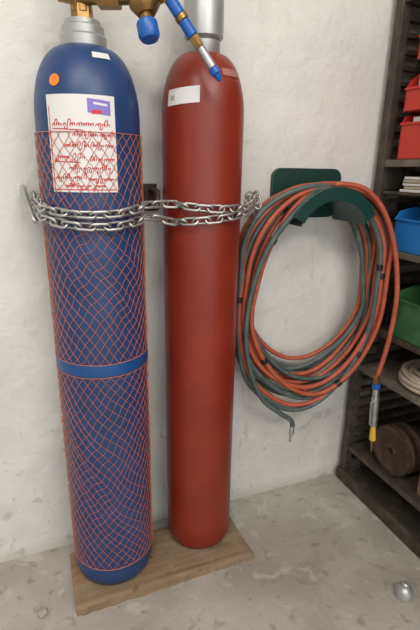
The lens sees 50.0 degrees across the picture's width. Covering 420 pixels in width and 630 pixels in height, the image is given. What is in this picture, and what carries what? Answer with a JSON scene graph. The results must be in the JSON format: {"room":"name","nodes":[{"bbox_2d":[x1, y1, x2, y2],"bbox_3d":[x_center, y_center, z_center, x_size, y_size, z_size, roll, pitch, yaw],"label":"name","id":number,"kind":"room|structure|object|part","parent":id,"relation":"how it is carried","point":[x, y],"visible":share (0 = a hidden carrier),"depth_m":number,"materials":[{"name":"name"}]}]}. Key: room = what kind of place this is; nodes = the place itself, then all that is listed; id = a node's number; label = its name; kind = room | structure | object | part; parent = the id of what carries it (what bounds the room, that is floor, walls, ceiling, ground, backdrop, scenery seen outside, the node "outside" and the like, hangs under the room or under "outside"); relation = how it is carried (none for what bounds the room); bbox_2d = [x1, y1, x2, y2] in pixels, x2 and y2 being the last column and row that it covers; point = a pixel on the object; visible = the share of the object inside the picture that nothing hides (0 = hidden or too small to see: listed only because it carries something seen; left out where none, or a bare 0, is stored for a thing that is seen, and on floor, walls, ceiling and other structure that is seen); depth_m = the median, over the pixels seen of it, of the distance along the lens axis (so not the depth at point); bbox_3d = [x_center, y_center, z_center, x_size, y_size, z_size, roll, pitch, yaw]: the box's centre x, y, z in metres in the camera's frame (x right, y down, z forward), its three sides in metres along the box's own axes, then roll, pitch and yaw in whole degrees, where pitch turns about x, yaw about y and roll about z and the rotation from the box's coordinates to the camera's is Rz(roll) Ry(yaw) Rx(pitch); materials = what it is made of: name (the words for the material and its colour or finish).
{"room":"metal workshop","nodes":[
{"label":"metal workshop","id":0,"kind":"room"},
{"bbox_2d":[0,0,396,562],"bbox_3d":[-0.694,-0.544,0.957,3.700,2.700,0.100,-6,19,-21],"label":"wall","id":1,"kind":"structure","parent":0,"point":[313,74],"depth_m":1.28,"materials":[{"name":"paint"}]},
{"bbox_2d":[20,185,38,223],"bbox_3d":[-0.422,-0.257,1.041,0.022,0.081,0.124,-10,21,-30],"label":"wall hook","id":2,"kind":"object","parent":1,"relation":"attached to","point":[23,191],"visible":1,"depth_m":1.01,"materials":[{"name":"metal"}]},
{"bbox_2d":[30,193,261,231],"bbox_3d":[-0.101,-0.247,1.079,0.610,0.074,0.226,-6,19,-21],"label":"chain","id":3,"kind":"object","parent":2,"relation":"hanging from","point":[242,209],"visible":1,"depth_m":1.00,"materials":[{"name":"metal"}]},
{"bbox_2d":[28,191,38,199],"bbox_3d":[-0.418,-0.279,1.069,0.028,0.034,0.062,-6,19,-21],"label":"bolt","id":4,"kind":"object","parent":1,"relation":"attached to","point":[31,193],"visible":0.55,"depth_m":1.09,"materials":[{"name":"metal"}]},
{"bbox_2d":[143,184,159,210],"bbox_3d":[-0.137,-0.295,1.143,0.038,0.070,0.131,-6,19,-21],"label":"wall bracket","id":5,"kind":"object","parent":1,"relation":"attached to","point":[150,191],"visible":0.8,"depth_m":1.19,"materials":[{"name":"metal"}]},
{"bbox_2d":[245,190,258,201],"bbox_3d":[0.124,-0.338,1.280,0.028,0.034,0.057,-6,19,-21],"label":"bolt","id":6,"kind":"object","parent":1,"relation":"attached to","point":[248,193],"visible":0.62,"depth_m":1.29,"materials":[{"name":"metal"}]},
{"bbox_2d":[245,191,252,198],"bbox_3d":[0.114,-0.346,1.304,0.028,0.028,0.003,-6,19,-21],"label":"washer","id":7,"kind":"object","parent":6,"relation":"in","point":[248,193],"depth_m":1.30,"materials":[{"name":"metal"}]},
{"bbox_2d":[270,168,375,226],"bbox_3d":[0.317,-0.342,1.294,0.268,0.151,0.172,-6,19,-21],"label":"hanger","id":8,"kind":"object","parent":1,"relation":"attached to","point":[343,203],"visible":0.85,"depth_m":1.31,"materials":[{"name":"teal plastic"}]},
{"bbox_3d":[0.290,-0.369,1.364,0.241,0.144,0.013,-6,19,-21],"label":"plate","id":9,"kind":"part","parent":8,"relation":"part of","materials":[{"name":"teal plastic"}]},
{"bbox_2d":[235,181,399,441],"bbox_3d":[0.309,0.005,1.396,0.500,0.808,0.157,-2,18,-10],"label":"hoses","id":10,"kind":"object","parent":8,"relation":"hanging from","point":[256,240],"visible":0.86,"depth_m":1.38,"materials":[{"name":"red rubber"}]},
{"bbox_2d":[369,374,380,451],"bbox_3d":[0.533,0.325,1.473,0.041,0.281,0.030,-2,18,-10],"label":"connector","id":11,"kind":"object","parent":10,"relation":"attached to","point":[374,404],"visible":1,"depth_m":1.45,"materials":[{"name":"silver metal"}]},
{"bbox_3d":[0.536,0.315,1.471,0.029,0.108,0.027,-6,19,-21],"label":"handle","id":12,"kind":"part","parent":11,"relation":"part of","materials":[{"name":"metal"}]},
{"bbox_2d":[0,466,419,629],"bbox_3d":[0.079,1.419,-0.511,3.700,0.100,4.210,-6,19,-21],"label":"floor","id":13,"kind":"structure","parent":0,"point":[323,560],"depth_m":1.30,"materials":[{"name":"concrete"}]},
{"bbox_2d":[37,607,47,618],"bbox_3d":[-0.447,0.793,1.199,0.028,0.018,0.030,-6,19,-21],"label":"pebble","id":14,"kind":"object","parent":13,"relation":"on","point":[42,612],"visible":1,"depth_m":1.19,"materials":[{"name":"beige stone"}]},
{"bbox_2d":[69,515,253,615],"bbox_3d":[-0.145,0.736,1.373,0.527,0.026,0.202,-6,19,-21],"label":"wooden plank","id":15,"kind":"object","parent":13,"relation":"on","point":[170,563],"visible":0.55,"depth_m":1.32,"materials":[{"name":"brown wood"}]},
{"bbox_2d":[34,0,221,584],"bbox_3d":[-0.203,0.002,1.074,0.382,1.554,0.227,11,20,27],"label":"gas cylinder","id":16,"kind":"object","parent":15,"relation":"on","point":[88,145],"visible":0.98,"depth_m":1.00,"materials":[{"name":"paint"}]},
{"bbox_3d":[-0.260,-0.610,0.915,0.044,0.035,0.038,-6,19,-21],"label":"valve stem","id":17,"kind":"part","parent":16,"relation":"part of","materials":[{"name":"gold metal"}]},
{"bbox_2d":[75,0,128,5],"bbox_3d":[-0.211,-0.632,0.892,0.110,0.031,0.031,2,18,2],"label":"outlet","id":18,"kind":"object","parent":16,"relation":"attached to","point":[77,2],"depth_m":0.89,"materials":[{"name":"gold metal"}]},
{"bbox_2d":[96,0,121,9],"bbox_3d":[-0.200,-0.632,0.891,0.044,0.042,0.048,2,18,2],"label":"outlet","id":19,"kind":"object","parent":16,"relation":"attached to","point":[102,4],"depth_m":0.89,"materials":[{"name":"gold metal"}]},
{"bbox_3d":[-0.121,-0.556,0.880,0.043,0.045,0.047,-6,19,-21],"label":"adjusting knob","id":20,"kind":"part","parent":16,"relation":"part of","materials":[{"name":"blue plastic"}]},
{"bbox_2d":[162,0,243,548],"bbox_3d":[-0.025,-0.035,1.225,0.197,1.536,0.197,-6,19,-21],"label":"gas cylinder","id":21,"kind":"object","parent":15,"relation":"on","point":[203,116],"visible":0.92,"depth_m":1.12,"materials":[{"name":"paint"}]},
{"bbox_2d":[336,0,419,557],"bbox_3d":[0.988,-0.097,0.886,0.440,1.950,1.490,-6,19,-21],"label":"storage rack","id":22,"kind":"object","parent":13,"relation":"on","point":[394,500],"depth_m":1.50,"materials":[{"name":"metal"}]},
{"bbox_3d":[0.773,0.825,1.103,0.012,0.045,1.490,-6,19,-21],"label":"rail","id":23,"kind":"part","parent":22,"relation":"part of","materials":[{"name":"wood"}]},
{"bbox_2d":[346,466,419,540],"bbox_3d":[0.976,0.801,1.180,0.417,0.020,1.430,-6,19,-21],"label":"shelf","id":24,"kind":"object","parent":22,"relation":"attached to","point":[387,504],"depth_m":1.58,"materials":[{"name":"wood"}]},
{"bbox_2d":[348,427,419,511],"bbox_3d":[0.978,0.687,1.143,0.417,0.020,1.430,-6,19,-21],"label":"shelf","id":25,"kind":"object","parent":22,"relation":"attached to","point":[406,486],"depth_m":1.53,"materials":[{"name":"wood"}]},
{"bbox_3d":[0.718,-0.329,1.538,0.365,1.880,0.006,-6,19,-21],"label":"panel","id":26,"kind":"part","parent":22,"relation":"part of","materials":[{"name":"brown wood"}]},
{"bbox_2d":[358,354,419,406],"bbox_3d":[0.984,0.373,1.041,0.417,0.020,1.430,-6,19,-21],"label":"shelf","id":27,"kind":"object","parent":22,"relation":"attached to","point":[389,373],"depth_m":1.54,"materials":[{"name":"brown wood"}]},
{"bbox_3d":[0.630,-0.301,1.493,0.025,1.910,0.024,-6,19,-21],"label":"post","id":28,"kind":"part","parent":22,"relation":"part of","materials":[{"name":"metal"}]},
{"bbox_2d":[366,320,419,354],"bbox_3d":[0.986,0.226,0.993,0.417,0.020,1.430,-6,19,-21],"label":"shelf","id":29,"kind":"object","parent":22,"relation":"attached to","point":[384,327],"depth_m":1.42,"materials":[{"name":"wood"}]},
{"bbox_2d":[373,422,419,476],"bbox_3d":[0.666,0.451,1.540,0.126,0.170,0.170,-6,19,-21],"label":"pulley","id":30,"kind":"object","parent":22,"relation":"on","point":[396,447],"visible":0.99,"depth_m":1.50,"materials":[{"name":"brown wood"}]},
{"bbox_2d":[381,191,419,196],"bbox_3d":[0.991,-0.196,0.855,0.411,0.008,1.430,-6,19,-21],"label":"shelf","id":31,"kind":"object","parent":22,"relation":"on","point":[383,193],"depth_m":1.36,"materials":[{"name":"wood"}]},
{"bbox_2d":[384,159,419,166],"bbox_3d":[0.995,-0.278,0.829,0.417,0.020,1.430,-6,19,-21],"label":"shelf","id":32,"kind":"object","parent":22,"relation":"attached to","point":[387,162],"depth_m":1.32,"materials":[{"name":"wood"}]},
{"bbox_2d":[389,245,419,262],"bbox_3d":[0.991,-0.026,0.911,0.417,0.020,1.430,-6,19,-21],"label":"shelf","id":33,"kind":"object","parent":22,"relation":"attached to","point":[402,255],"depth_m":1.33,"materials":[{"name":"wood"}]},
{"bbox_2d":[393,285,419,347],"bbox_3d":[0.759,0.009,1.364,0.306,0.155,0.248,-6,19,-21],"label":"storage bin","id":34,"kind":"object","parent":22,"relation":"on","point":[407,325],"visible":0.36,"depth_m":1.38,"materials":[{"name":"green plastic"}]},
{"bbox_2d":[394,206,419,255],"bbox_3d":[0.747,-0.244,1.323,0.306,0.130,0.253,-6,19,-21],"label":"storage bin","id":35,"kind":"object","parent":22,"relation":"on","point":[407,223],"visible":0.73,"depth_m":1.34,"materials":[{"name":"blue plastic"}]},
{"bbox_2d":[397,115,419,159],"bbox_3d":[0.740,-0.502,1.269,0.306,0.125,0.253,-6,19,-21],"label":"storage bin","id":36,"kind":"object","parent":22,"relation":"on","point":[409,141],"visible":1,"depth_m":1.29,"materials":[{"name":"red plastic"}]},
{"bbox_2d":[403,74,419,113],"bbox_3d":[0.743,-0.626,1.229,0.306,0.125,0.253,-6,19,-21],"label":"storage bin","id":37,"kind":"object","parent":36,"relation":"on","point":[412,97],"visible":1,"depth_m":1.27,"materials":[{"name":"red plastic"}]},
{"bbox_2d":[417,35,419,59],"bbox_3d":[0.749,-0.743,1.178,0.306,0.120,0.228,-6,19,-21],"label":"storage bin","id":38,"kind":"object","parent":37,"relation":"on","point":[418,56],"visible":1,"depth_m":1.23,"materials":[{"name":"red plastic"}]},
{"bbox_3d":[0.727,0.204,1.433,0.239,0.048,0.231,-6,19,-21],"label":"cable coil","id":39,"kind":"part","parent":22,"relation":"part of","materials":[{"name":"beige fabric"}]},
{"bbox_2d":[400,177,419,192],"bbox_3d":[0.740,-0.361,1.262,0.254,0.044,0.292,-6,19,-21],"label":"paper stack","id":40,"kind":"object","parent":22,"relation":"on","point":[413,185],"visible":1,"depth_m":1.31,"materials":[{"name":"white paper"}]},
{"bbox_2d":[406,0,419,4],"bbox_3d":[1.002,-0.692,0.695,0.417,0.020,1.430,-6,19,-21],"label":"shelf","id":41,"kind":"object","parent":22,"relation":"attached to","point":[408,2],"depth_m":1.25,"materials":[{"name":"wood"}]},
{"bbox_2d":[416,477,419,495],"bbox_3d":[0.801,0.519,1.382,0.230,0.143,0.180,-6,19,-21],"label":"cardboard box","id":42,"kind":"object","parent":22,"relation":"on","point":[418,487],"visible":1,"depth_m":1.43,"materials":[{"name":"brown"}]},
{"bbox_2d":[394,580,413,602],"bbox_3d":[0.549,0.772,1.269,0.052,0.045,0.052,-6,19,-21],"label":"cap","id":43,"kind":"object","parent":13,"relation":"on","point":[403,591],"visible":1,"depth_m":1.26,"materials":[{"name":"grey metal"}]}
]}

